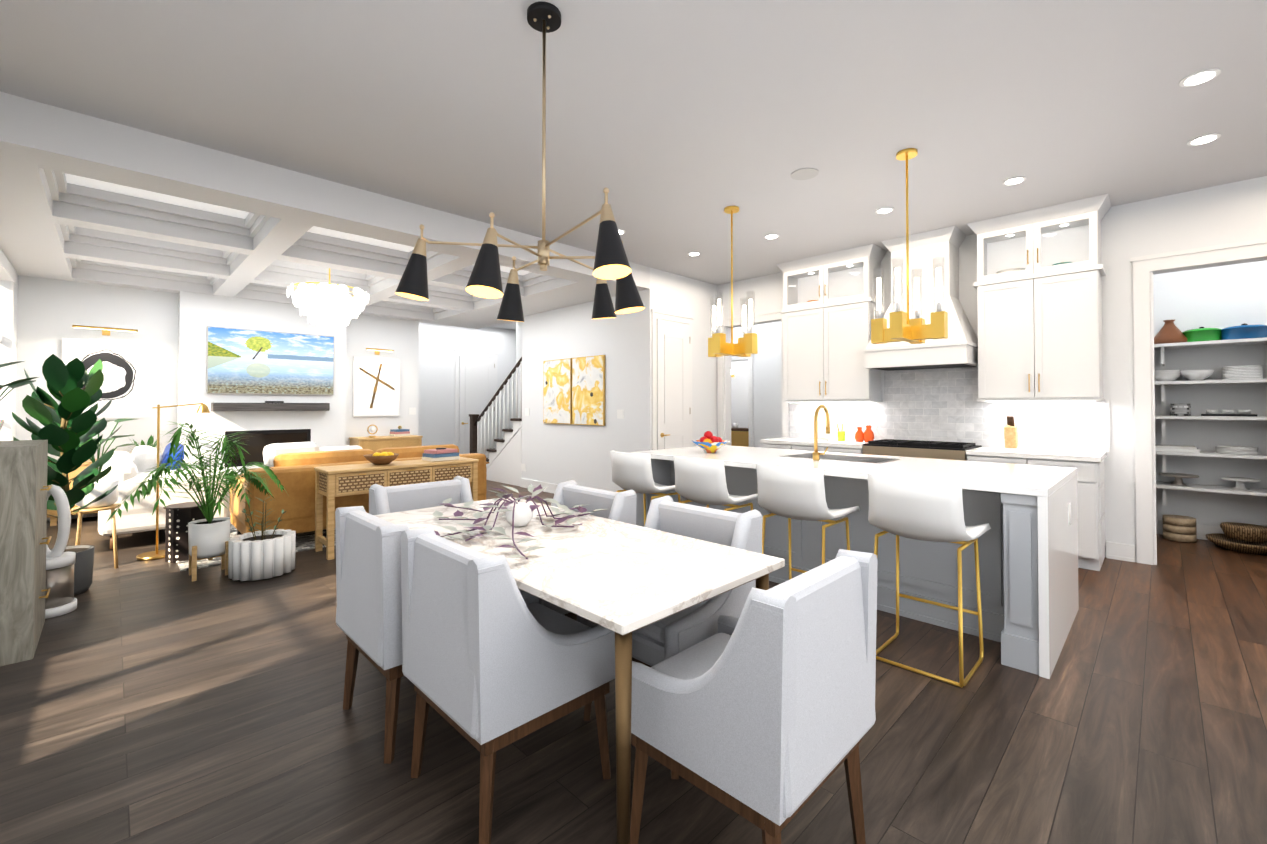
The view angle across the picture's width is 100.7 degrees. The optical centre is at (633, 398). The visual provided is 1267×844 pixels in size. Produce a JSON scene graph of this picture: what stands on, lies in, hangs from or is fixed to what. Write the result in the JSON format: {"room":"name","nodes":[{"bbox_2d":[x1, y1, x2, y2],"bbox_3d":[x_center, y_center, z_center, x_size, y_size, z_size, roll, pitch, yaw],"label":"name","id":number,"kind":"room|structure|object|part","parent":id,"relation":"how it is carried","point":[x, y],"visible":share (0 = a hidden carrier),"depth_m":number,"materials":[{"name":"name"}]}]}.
{"room":"dining room and living room","nodes":[
{"label":"dining room and living room","id":0,"kind":"room"},
{"bbox_2d":[0,273,17,440],"bbox_3d":[-2.509,-0.189,1.346,0.150,3.050,12.850,1,-1,-45],"label":"wall","id":1,"kind":"structure","parent":0,"point":[5,298],"depth_m":5.45,"materials":[{"name":"white paint"}]},
{"bbox_2d":[0,249,15,440],"bbox_3d":[-4.499,-0.141,3.422,0.150,2.490,5.920,1,-1,-45],"label":"window","id":2,"kind":"structure","parent":1,"relation":"in","point":[7,271],"depth_m":5.46,"materials":[{"name":"white"}]},
{"bbox_2d":[16,275,418,474],"bbox_3d":[-5.319,-0.108,7.363,4.640,3.050,0.350,1,-1,-45],"label":"wall","id":3,"kind":"structure","parent":0,"point":[171,328],"depth_m":6.80,"materials":[{"name":"white paint"}]},
{"bbox_2d":[47,513,97,520],"bbox_3d":[-6.385,1.333,6.302,1.360,0.140,0.026,1,-1,-45],"label":"baseboard","id":4,"kind":"structure","parent":3,"relation":"attached to","point":[91,514],"depth_m":6.20,"materials":[{"name":"white"}]},
{"bbox_2d":[62,338,146,417],"bbox_3d":[-6.369,-0.232,6.335,0.720,0.930,0.028,1,-1,-45],"label":"picture","id":5,"kind":"object","parent":3,"relation":"attached to","point":[122,387],"depth_m":6.40},
{"bbox_3d":[-6.369,-0.232,6.335,0.720,0.930,0.028,1,-1,-45],"label":"left picture frame","id":6,"kind":"part","parent":5,"relation":"part of","materials":[{"name":"white paper"}]},
{"bbox_2d":[72,325,137,335],"bbox_3d":[-6.325,-0.817,6.300,0.550,0.100,0.151,1,-1,-45],"label":"picture light","id":7,"kind":"object","parent":3,"relation":"attached to","point":[105,330],"visible":1,"depth_m":6.29,"materials":[{"name":"gold metal"}]},
{"bbox_2d":[206,326,333,394],"bbox_3d":[-5.037,-0.502,7.375,1.490,0.880,0.033,1,-1,-45],"label":"frame","id":8,"kind":"object","parent":3,"relation":"attached to","point":[260,393],"visible":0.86,"depth_m":7.15,"materials":[{"name":"grey"}]},
{"bbox_2d":[208,327,333,393],"bbox_3d":[-5.024,-0.503,7.363,1.470,0.860,0.002,1,-1,-45],"label":"screen","id":9,"kind":"object","parent":8,"relation":"attached to","point":[245,361],"visible":1,"depth_m":7.31,"materials":[{"name":"multicoloured"}]},
{"bbox_2d":[211,401,329,410],"bbox_3d":[-5.004,0.099,7.305,1.350,0.135,0.168,1,-1,-45],"label":"mantel shelf","id":10,"kind":"object","parent":3,"relation":"attached to","point":[274,406],"visible":0.96,"depth_m":7.22,"materials":[{"name":"black"}]},
{"bbox_2d":[353,356,399,416],"bbox_3d":[-4.161,-0.192,8.526,0.720,0.950,0.028,1,-1,-45],"label":"picture","id":11,"kind":"object","parent":3,"relation":"attached to","point":[376,386],"depth_m":8.51},
{"bbox_3d":[-4.161,-0.192,8.526,0.720,0.950,0.028,1,-1,-45],"label":"right framed picture","id":12,"kind":"part","parent":11,"relation":"part of"},
{"bbox_2d":[366,348,393,354],"bbox_3d":[-4.118,-0.768,8.490,0.420,0.100,0.151,1,-1,-45],"label":"picture light","id":13,"kind":"object","parent":3,"relation":"attached to","point":[377,351],"visible":1,"depth_m":8.49,"materials":[{"name":"gold metal"}]},
{"bbox_2d":[409,408,415,414],"bbox_3d":[-3.759,0.209,8.939,0.120,0.120,0.006,1,-1,-45],"label":"switch plate","id":14,"kind":"object","parent":3,"relation":"attached to","point":[412,411],"depth_m":8.93,"materials":[{"name":"white plastic"}]},
{"bbox_2d":[418,322,515,445],"bbox_3d":[-3.728,-0.058,11.055,3.120,3.050,0.150,1,-1,-45],"label":"wall","id":15,"kind":"structure","parent":0,"point":[438,344],"depth_m":10.84,"materials":[{"name":"white paint"}]},
{"bbox_2d":[459,356,494,457],"bbox_3d":[-3.336,0.279,11.260,0.822,2.358,0.098,1,-1,-45],"label":"door","id":16,"kind":"structure","parent":15,"relation":"in","point":[476,384],"depth_m":11.22,"materials":[{"name":"white wood"}]},
{"bbox_2d":[516,321,521,417],"bbox_3d":[-0.724,-0.086,9.001,0.150,3.050,4.500,1,-1,-45],"label":"wall","id":17,"kind":"structure","parent":0,"point":[518,340],"depth_m":10.47,"materials":[{"name":"white paint"}]},
{"bbox_2d":[454,238,1266,564],"bbox_3d":[1.050,0.135,7.718,2.835,2.575,11.315,1,-1,-45],"label":"door trim","id":18,"kind":"structure","parent":17,"relation":"in","point":[1144,388],"depth_m":4.41,"materials":[{"name":"white wood"}]},
{"bbox_2d":[522,291,640,491],"bbox_3d":[-0.824,-0.104,7.655,0.188,3.050,2.730,1,-1,-45],"label":"wall","id":19,"kind":"structure","parent":0,"point":[580,455],"depth_m":7.50,"materials":[{"name":"white paint"}]},
{"bbox_2d":[521,463,525,470],"bbox_3d":[-1.785,1.113,8.523,0.006,0.120,0.120,1,-1,-45],"label":"switch plate","id":20,"kind":"object","parent":19,"relation":"attached to","point":[523,466],"depth_m":8.52,"materials":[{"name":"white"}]},
{"bbox_2d":[525,408,528,415],"bbox_3d":[-1.714,0.212,8.464,0.006,0.120,0.120,1,-1,-45],"label":"switch plate","id":21,"kind":"object","parent":19,"relation":"attached to","point":[526,409],"depth_m":8.46,"materials":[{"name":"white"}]},
{"bbox_2d":[520,478,557,493],"bbox_3d":[-0.807,1.350,7.528,0.036,0.140,2.906,1,-1,-45],"label":"baseboard","id":22,"kind":"structure","parent":19,"relation":"attached to","point":[525,483],"depth_m":8.16,"materials":[{"name":"white"}]},
{"bbox_3d":[-1.140,-0.106,7.866,0.036,0.960,0.685,1,-1,-45],"label":"diptych picture","id":23,"kind":"part","parent":19,"relation":"part of"},
{"bbox_3d":[-0.636,-0.113,7.358,0.036,0.960,0.685,1,-1,-45],"label":"diptych picture","id":24,"kind":"part","parent":19,"relation":"part of"},
{"bbox_2d":[617,410,623,418],"bbox_3d":[-0.171,0.201,6.910,0.006,0.120,0.120,1,-1,-45],"label":"switch plate","id":25,"kind":"object","parent":19,"relation":"attached to","point":[620,413],"depth_m":6.91,"materials":[{"name":"white plastic"}]},
{"bbox_2d":[0,480,1266,843],"bbox_3d":[-0.472,1.451,5.425,14.100,0.120,15.800,1,-1,-45],"label":"floor","id":26,"kind":"structure","parent":0,"point":[162,700],"depth_m":2.09,"materials":[{"name":"brown wood"}]},
{"bbox_2d":[0,440,51,665],"bbox_3d":[-3.526,0.801,2.833,0.510,1.110,0.690,1,-1,-45],"label":"sideboard","id":27,"kind":"object","parent":26,"relation":"on","point":[23,501],"visible":1,"depth_m":2.71,"materials":[{"name":"laminate"}]},
{"bbox_2d":[0,361,37,430],"bbox_3d":[-3.466,0.013,2.770,0.453,0.462,0.478,1,-1,-45],"label":"potted plant","id":28,"kind":"object","parent":27,"relation":"on","point":[17,383],"visible":1,"depth_m":2.90,"materials":[{"name":"green plant"}]},
{"bbox_2d":[45,484,76,618],"bbox_3d":[-3.711,0.954,3.344,0.240,0.816,0.240,1,-1,-45],"label":"sculpture","id":29,"kind":"object","parent":26,"relation":"on","point":[60,599],"visible":0.67,"depth_m":3.33,"materials":[{"name":"white ceramic"}]},
{"bbox_2d":[11,354,120,595],"bbox_3d":[-4.018,0.533,3.699,0.602,1.668,0.561,1,-1,-45],"label":"fiddle-leaf fig plant","id":30,"kind":"object","parent":26,"relation":"on","point":[68,431],"visible":0.77,"depth_m":3.67,"materials":[{"name":"green plant"}]},
{"bbox_2d":[72,419,135,568],"bbox_3d":[-4.356,0.772,4.239,0.524,1.208,0.513,1,-1,-45],"label":"monstera plant","id":31,"kind":"object","parent":26,"relation":"on","point":[109,501],"visible":0.58,"depth_m":4.25,"materials":[{"name":"green plant"}]},
{"bbox_2d":[47,435,163,525],"bbox_3d":[-6.164,0.922,6.228,1.080,0.960,0.445,1,-1,-45],"label":"credenza","id":32,"kind":"object","parent":26,"relation":"on","point":[71,475],"visible":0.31,"depth_m":5.87,"materials":[{"name":"brown wood"}]},
{"bbox_2d":[136,403,209,560],"bbox_3d":[-4.095,0.707,4.685,0.480,1.344,0.260,1,-1,-45],"label":"brass floor lamp","id":33,"kind":"object","parent":26,"relation":"on","point":[157,553],"visible":0.79,"depth_m":4.61,"materials":[{"name":"gold metal"}]},
{"bbox_2d":[163,502,206,562],"bbox_3d":[-3.855,1.148,4.551,0.330,0.460,0.330,1,-1,-45],"label":"side table","id":34,"kind":"object","parent":26,"relation":"on","point":[180,517],"visible":0.58,"depth_m":4.43,"materials":[{"name":"black wood"}]},
{"bbox_2d":[104,422,288,581],"bbox_3d":[-3.310,0.773,4.046,1.077,1.200,1.227,1,-1,-45],"label":"palm plant","id":35,"kind":"object","parent":26,"relation":"on","point":[208,537],"visible":1,"depth_m":4.03,"materials":[{"name":"green plant"}]},
{"bbox_2d":[163,512,335,570],"bbox_3d":[-3.498,1.398,6.346,3.200,0.012,2.930,1,-1,-45],"label":"rug","id":36,"kind":"object","parent":26,"relation":"on","point":[305,541],"visible":0.14,"depth_m":4.90,"materials":[{"name":"white fabric"}]},
{"bbox_2d":[98,443,229,548],"bbox_3d":[-5.069,0.918,5.660,0.975,0.928,1.860,1,-1,-45],"label":"sofa","id":37,"kind":"object","parent":36,"relation":"on","point":[127,469],"visible":0.44,"depth_m":4.92,"materials":[{"name":"white fabric"}]},
{"bbox_2d":[229,442,488,534],"bbox_3d":[-2.885,0.912,5.763,2.360,0.943,0.970,1,-1,-45],"label":"leather sofa","id":38,"kind":"object","parent":36,"relation":"on","point":[294,464],"visible":0.48,"depth_m":4.95,"materials":[{"name":"brown leather"}]},
{"bbox_2d":[228,497,295,580],"bbox_3d":[-2.902,1.075,4.117,0.436,0.595,0.436,1,-1,-45],"label":"planter","id":39,"kind":"object","parent":26,"relation":"on","point":[262,554],"visible":0.98,"depth_m":3.97,"materials":[{"name":"white ceramic"}]},
{"bbox_2d":[335,506,409,763],"bbox_3d":[-0.908,0.911,2.294,0.571,0.879,0.564,1,-1,-45],"label":"dining chair","id":40,"kind":"object","parent":26,"relation":"on","point":[368,590],"visible":0.5,"depth_m":2.00,"materials":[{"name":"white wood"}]},
{"bbox_2d":[349,425,422,452],"bbox_3d":[-3.957,0.919,8.419,0.980,1.025,0.445,1,-1,-45],"label":"credenza","id":41,"kind":"object","parent":26,"relation":"on","point":[399,437],"visible":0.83,"depth_m":8.27,"materials":[{"name":"brown wood"}]},
{"bbox_2d":[314,448,478,559],"bbox_3d":[-2.261,0.945,5.127,1.410,0.885,0.432,1,-1,-45],"label":"console table","id":42,"kind":"object","parent":26,"relation":"on","point":[384,470],"visible":0.98,"depth_m":4.84,"materials":[{"name":"brown wood"}]},
{"bbox_2d":[369,476,472,514],"bbox_3d":[-1.090,0.920,2.946,0.564,0.879,0.571,1,-1,-45],"label":"dining chair","id":43,"kind":"object","parent":26,"relation":"on","point":[393,499],"visible":0.17,"depth_m":3.05,"materials":[{"name":"white fabric"}]},
{"bbox_2d":[469,357,521,485],"bbox_3d":[-2.092,0.443,9.526,1.033,2.264,1.726,1,-1,-45],"label":"staircase","id":44,"kind":"structure","parent":26,"relation":"on","point":[504,459],"depth_m":8.97,"materials":[{"name":"white wood"}]},
{"bbox_2d":[400,528,614,843],"bbox_3d":[-0.436,0.906,1.875,0.571,0.879,0.564,1,-1,-45],"label":"dining chair","id":45,"kind":"object","parent":26,"relation":"on","point":[495,659],"visible":0.98,"depth_m":1.63,"materials":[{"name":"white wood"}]},
{"bbox_2d":[519,480,636,619],"bbox_3d":[-0.382,0.917,2.746,0.571,0.879,0.564,1,-1,-45],"label":"dining chair","id":46,"kind":"object","parent":26,"relation":"on","point":[620,506],"visible":0.21,"depth_m":2.78,"materials":[{"name":"white fabric"}]},
{"bbox_2d":[374,497,784,843],"bbox_3d":[-0.395,0.969,2.288,0.820,0.760,1.870,1,-1,-45],"label":"dining table","id":47,"kind":"object","parent":26,"relation":"on","point":[623,581],"visible":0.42,"depth_m":1.80,"materials":[{"name":"stone"}]},
{"bbox_2d":[433,484,606,558],"bbox_3d":[-0.598,0.502,2.517,0.883,0.179,1.268,1,-1,-45],"label":"table plant","id":48,"kind":"object","parent":47,"relation":"on","point":[518,514],"visible":1,"depth_m":2.41,"materials":[{"name":"purple plant"}]},
{"bbox_2d":[610,450,680,524],"bbox_3d":[0.092,0.890,4.132,0.503,0.963,0.489,1,-1,-45],"label":"counter stool","id":49,"kind":"object","parent":26,"relation":"on","point":[632,471],"visible":0.62,"depth_m":3.95,"materials":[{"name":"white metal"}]},
{"bbox_2d":[577,495,762,778],"bbox_3d":[0.146,0.910,2.213,0.571,0.879,0.564,1,-1,-45],"label":"dining chair","id":50,"kind":"object","parent":26,"relation":"on","point":[657,642],"visible":0.21,"depth_m":2.13,"materials":[{"name":"white fabric"}]},
{"bbox_2d":[673,456,757,510],"bbox_3d":[0.557,0.884,3.664,0.503,0.963,0.489,1,-1,-45],"label":"counter stool","id":51,"kind":"object","parent":26,"relation":"on","point":[702,481],"visible":0.65,"depth_m":3.48,"materials":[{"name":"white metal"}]},
{"bbox_2d":[731,423,748,446],"bbox_3d":[2.252,0.948,11.518,0.440,1.050,1.200,1,-1,-45],"label":"console","id":52,"kind":"object","parent":26,"relation":"on","point":[739,436],"visible":0.15,"depth_m":11.24,"materials":[{"name":"brown wood"}]},
{"bbox_2d":[630,549,877,843],"bbox_3d":[0.342,0.902,1.589,0.564,0.879,0.571,1,-1,-45],"label":"dining chair","id":53,"kind":"object","parent":26,"relation":"on","point":[759,712],"visible":0.92,"depth_m":1.35,"materials":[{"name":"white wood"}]},
{"bbox_2d":[756,463,859,579],"bbox_3d":[1.029,0.878,3.188,0.503,0.963,0.489,1,-1,-45],"label":"counter stool","id":54,"kind":"object","parent":26,"relation":"on","point":[789,493],"visible":0.67,"depth_m":3.02,"materials":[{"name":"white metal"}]},
{"bbox_2d":[760,437,867,453],"bbox_3d":[2.157,0.943,6.064,0.673,0.915,1.207,1,-1,-45],"label":"base cabinet","id":55,"kind":"object","parent":26,"relation":"on","point":[851,446],"visible":0.08,"depth_m":5.88,"materials":[{"name":"white"}]},
{"bbox_2d":[789,411,844,440],"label":"figurine","id":56,"kind":"object","parent":55,"relation":"on","point":[799,424],"depth_m":6.52,"materials":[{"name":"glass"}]},
{"bbox_2d":[855,425,873,441],"label":"bottles","id":57,"kind":"object","parent":55,"relation":"on","point":[868,435],"depth_m":5.81,"materials":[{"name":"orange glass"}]},
{"bbox_2d":[631,405,1078,678],"bbox_3d":[1.442,0.708,4.007,1.265,1.328,2.884,1,-1,-45],"label":"kitchen island","id":58,"kind":"object","parent":26,"relation":"on","point":[1028,552],"visible":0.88,"depth_m":3.15,"materials":[{"name":"grey stone"}]},
{"bbox_2d":[692,431,728,452],"bbox_3d":[0.663,0.371,4.538,0.330,0.183,0.330,1,-1,-45],"label":"fruit bowl","id":59,"kind":"object","parent":58,"relation":"on","point":[708,442],"visible":1,"depth_m":4.48,"materials":[{"name":"ceramic"}]},
{"bbox_2d":[863,439,981,460],"bbox_3d":[2.884,0.912,5.283,0.715,0.955,0.916,1,-1,-45],"label":"range","id":60,"kind":"object","parent":26,"relation":"on","point":[927,449],"visible":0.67,"depth_m":5.09,"materials":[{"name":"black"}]},
{"bbox_2d":[868,473,990,687],"bbox_3d":[1.501,0.871,2.713,0.503,0.963,0.489,1,-1,-45],"label":"counter stool","id":61,"kind":"object","parent":26,"relation":"on","point":[925,510],"visible":0.92,"depth_m":2.56,"materials":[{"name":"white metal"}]},
{"bbox_2d":[966,446,1106,570],"bbox_3d":[3.557,0.923,4.653,0.673,0.915,0.917,1,-1,-45],"label":"base cabinet","id":62,"kind":"object","parent":26,"relation":"on","point":[1089,465],"visible":0.38,"depth_m":4.22,"materials":[{"name":"white wood"}]},
{"bbox_2d":[1004,416,1018,447],"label":"knife block","id":63,"kind":"object","parent":62,"relation":"on","point":[1010,429],"depth_m":4.86,"materials":[{"name":"beige wood"}]},
{"bbox_2d":[1163,515,1196,541],"bbox_3d":[5.358,1.271,5.157,0.227,0.220,0.227,-1,-1,36],"label":"basket","id":64,"kind":"object","parent":26,"relation":"on","point":[1179,528],"depth_m":5.08,"materials":[{"name":"brown wicker"}]},
{"bbox_2d":[1206,522,1266,554],"bbox_3d":[5.598,1.271,4.802,0.494,0.220,0.494,-1,-1,36],"label":"basket","id":65,"kind":"object","parent":26,"relation":"on","point":[1245,538],"depth_m":4.74,"materials":[{"name":"brown wicker"}]},
{"bbox_2d":[0,0,1266,329],"bbox_3d":[0.465,-1.721,6.398,11.460,0.150,15.800,1,-1,-45],"label":"ceiling","id":66,"kind":"structure","parent":0,"point":[674,126],"depth_m":2.99,"materials":[{"name":"white paint"}]},
{"bbox_2d":[0,160,615,328],"bbox_3d":[-3.459,-1.510,6.445,5.660,0.270,4.300,1,-1,-45],"label":"beam","id":67,"kind":"structure","parent":66,"relation":"attached to","point":[33,217],"depth_m":5.43,"materials":[{"name":"white paint"}]},
{"bbox_2d":[44,169,556,312],"bbox_3d":[-3.535,-1.575,6.110,4.240,0.150,3.930,1,-1,-45],"label":"coffered ceiling","id":68,"kind":"structure","parent":67,"relation":"attached to","point":[64,191],"depth_m":5.45,"materials":[{"name":"white paint"}]},
{"bbox_2d":[0,92,649,290],"bbox_3d":[-1.875,-1.533,4.742,5.510,0.270,0.350,1,-1,-45],"label":"ceiling beam","id":69,"kind":"structure","parent":66,"relation":"attached to","point":[43,136],"depth_m":3.67,"materials":[{"name":"white paint"}]},
{"bbox_2d":[287,268,368,332],"bbox_3d":[-3.533,-1.215,6.106,0.839,0.869,0.850,1,-1,-45],"label":"chandelier","id":70,"kind":"object","parent":66,"relation":"hanging from","point":[335,303],"visible":0.98,"depth_m":5.91,"materials":[{"name":"glass"}]},
{"bbox_2d":[395,2,644,321],"bbox_3d":[-0.298,-1.042,2.286,1.090,1.318,1.058,1,-1,-45],"label":"dining chandelier","id":71,"kind":"object","parent":66,"relation":"hanging from","point":[609,257],"visible":1,"depth_m":2.26,"materials":[{"name":"black metal"}]},
{"bbox_2d":[688,252,700,255],"bbox_3d":[0.690,-1.646,5.972,0.148,0.009,0.148,-1,-1,36],"label":"recessed light","id":72,"kind":"object","parent":66,"relation":"in","point":[690,253],"depth_m":5.95,"materials":[{"name":"white"}]},
{"bbox_2d":[708,206,757,356],"bbox_3d":[0.861,-1.025,4.598,0.382,1.290,0.382,0,-1,0],"label":"pendant light","id":73,"kind":"object","parent":66,"relation":"hanging from","point":[746,345],"visible":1,"depth_m":4.50,"materials":[{"name":"gold metal"}]},
{"bbox_2d":[764,234,778,238],"bbox_3d":[1.409,-1.654,5.361,0.148,0.009,0.148,-1,-1,36],"label":"recessed light","id":74,"kind":"object","parent":66,"relation":"in","point":[770,236],"depth_m":5.34,"materials":[{"name":"white"}]},
{"bbox_2d":[791,168,818,179],"bbox_3d":[1.276,-1.676,3.919,0.198,0.005,0.200,1,-1,-45],"label":"smoke detector","id":75,"kind":"object","parent":66,"relation":"in","point":[804,173],"depth_m":3.92,"materials":[{"name":"white plastic"}]},
{"bbox_2d":[875,207,893,213],"bbox_3d":[2.220,-1.664,4.644,0.148,0.009,0.148,0,-1,0],"label":"recessed light","id":76,"kind":"object","parent":66,"relation":"in","point":[883,210],"depth_m":4.63,"materials":[{"name":"white"}]},
{"bbox_2d":[871,148,947,343],"bbox_3d":[1.869,-1.038,3.583,0.382,1.290,0.382,0,-1,0],"label":"pendant light","id":77,"kind":"object","parent":66,"relation":"hanging from","point":[905,328],"visible":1,"depth_m":3.52,"materials":[{"name":"gold metal"}]},
{"bbox_2d":[1002,176,1025,184],"bbox_3d":[2.924,-1.672,4.033,0.148,0.009,0.148,-1,-1,36],"label":"recessed light","id":78,"kind":"object","parent":66,"relation":"in","point":[1014,180],"depth_m":4.02,"materials":[{"name":"white"}]},
{"bbox_2d":[1179,68,1220,86],"bbox_3d":[2.983,-1.689,2.767,0.148,0.009,0.148,-1,-1,36],"label":"recessed light","id":79,"kind":"object","parent":66,"relation":"in","point":[1200,77],"depth_m":2.76,"materials":[{"name":"white"}]},
{"bbox_2d":[1187,133,1220,145],"bbox_3d":[3.700,-1.681,3.408,0.148,0.009,0.148,-1,-1,36],"label":"recessed light","id":80,"kind":"object","parent":66,"relation":"in","point":[1207,138],"depth_m":3.40,"materials":[{"name":"white"}]},
{"bbox_2d":[641,267,716,450],"bbox_3d":[0.701,-0.111,7.139,1.550,3.050,0.150,1,-1,-45],"label":"wall","id":81,"kind":"structure","parent":0,"point":[673,293],"depth_m":7.14,"materials":[{"name":"white paint"}]},
{"bbox_2d":[657,319,690,449],"bbox_3d":[0.544,0.199,6.798,0.642,2.398,0.098,1,-1,-45],"label":"closet door","id":82,"kind":"structure","parent":81,"relation":"in","point":[673,386],"depth_m":6.79,"materials":[{"name":"white wood"}]},
{"bbox_2d":[731,360,748,427],"bbox_3d":[2.609,-0.051,11.604,0.150,3.050,5.000,1,-1,-45],"label":"wall","id":83,"kind":"structure","parent":0,"point":[739,400],"depth_m":11.73,"materials":[{"name":"white paint"}]},
{"bbox_2d":[731,322,781,447],"bbox_3d":[2.174,-0.090,8.707,0.150,3.050,3.100,1,-1,-45],"label":"wall","id":84,"kind":"structure","parent":0,"point":[767,408],"depth_m":8.60,"materials":[{"name":"white paint"}]},
{"bbox_2d":[717,176,1266,563],"bbox_3d":[4.139,-0.144,4.670,0.150,3.050,8.200,1,-1,-45],"label":"wall","id":85,"kind":"structure","parent":0,"point":[1233,212],"depth_m":4.49,"materials":[{"name":"white paint"}]},
{"bbox_2d":[776,244,886,402],"bbox_3d":[2.287,-0.801,6.137,0.392,1.690,1.160,1,-1,-45],"label":"upper cabinet","id":86,"kind":"object","parent":85,"relation":"attached to","point":[828,306],"visible":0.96,"depth_m":6.02,"materials":[{"name":"white wood"}]},
{"bbox_2d":[864,226,977,370],"bbox_3d":[2.940,-0.987,5.365,0.556,1.339,0.940,1,-1,-45],"label":"range hood","id":87,"kind":"object","parent":85,"relation":"attached to","point":[957,347],"visible":0.81,"depth_m":5.22,"materials":[{"name":"white"}]},
{"bbox_2d":[789,367,1109,451],"bbox_3d":[3.040,0.084,5.652,0.016,0.789,3.092,1,-1,-45],"label":"tile backsplash","id":88,"kind":"structure","parent":85,"relation":"attached to","point":[943,405],"depth_m":5.38,"materials":[{"name":"tile"}]},
{"bbox_2d":[967,194,1110,401],"bbox_3d":[3.654,-0.820,4.760,0.392,1.690,1.000,1,-1,-45],"label":"upper cabinet","id":89,"kind":"object","parent":85,"relation":"attached to","point":[1041,272],"visible":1,"depth_m":4.65,"materials":[{"name":"white wood"}]},
{"bbox_2d":[1153,260,1266,526],"bbox_3d":[6.109,-0.141,4.843,0.150,3.050,2.470,1,-1,-45],"label":"wall","id":90,"kind":"structure","parent":0,"point":[1222,297],"depth_m":5.15,"materials":[{"name":"white paint"}]},
{"bbox_2d":[1156,520,1223,539],"bbox_3d":[6.047,1.313,4.761,0.026,0.140,2.170,1,-1,-45],"label":"baseboard","id":91,"kind":"structure","parent":90,"relation":"attached to","point":[1202,530],"depth_m":5.19,"materials":[{"name":"white wood"}]},
{"bbox_2d":[1154,322,1266,505],"bbox_3d":[5.944,0.181,4.638,0.360,1.800,2.098,1,-1,-45],"label":"pantry shelves","id":92,"kind":"object","parent":90,"relation":"attached to","point":[1164,484],"visible":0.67,"depth_m":5.00,"materials":[{"name":"white wood"}]},
{"bbox_2d":[1154,320,1266,489],"bbox_3d":[5.665,0.025,4.907,0.312,1.635,1.210,1,-1,-45],"label":"dishes","id":93,"kind":"object","parent":92,"relation":"on","point":[1169,332],"visible":0.92,"depth_m":4.99,"materials":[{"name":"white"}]}
]}

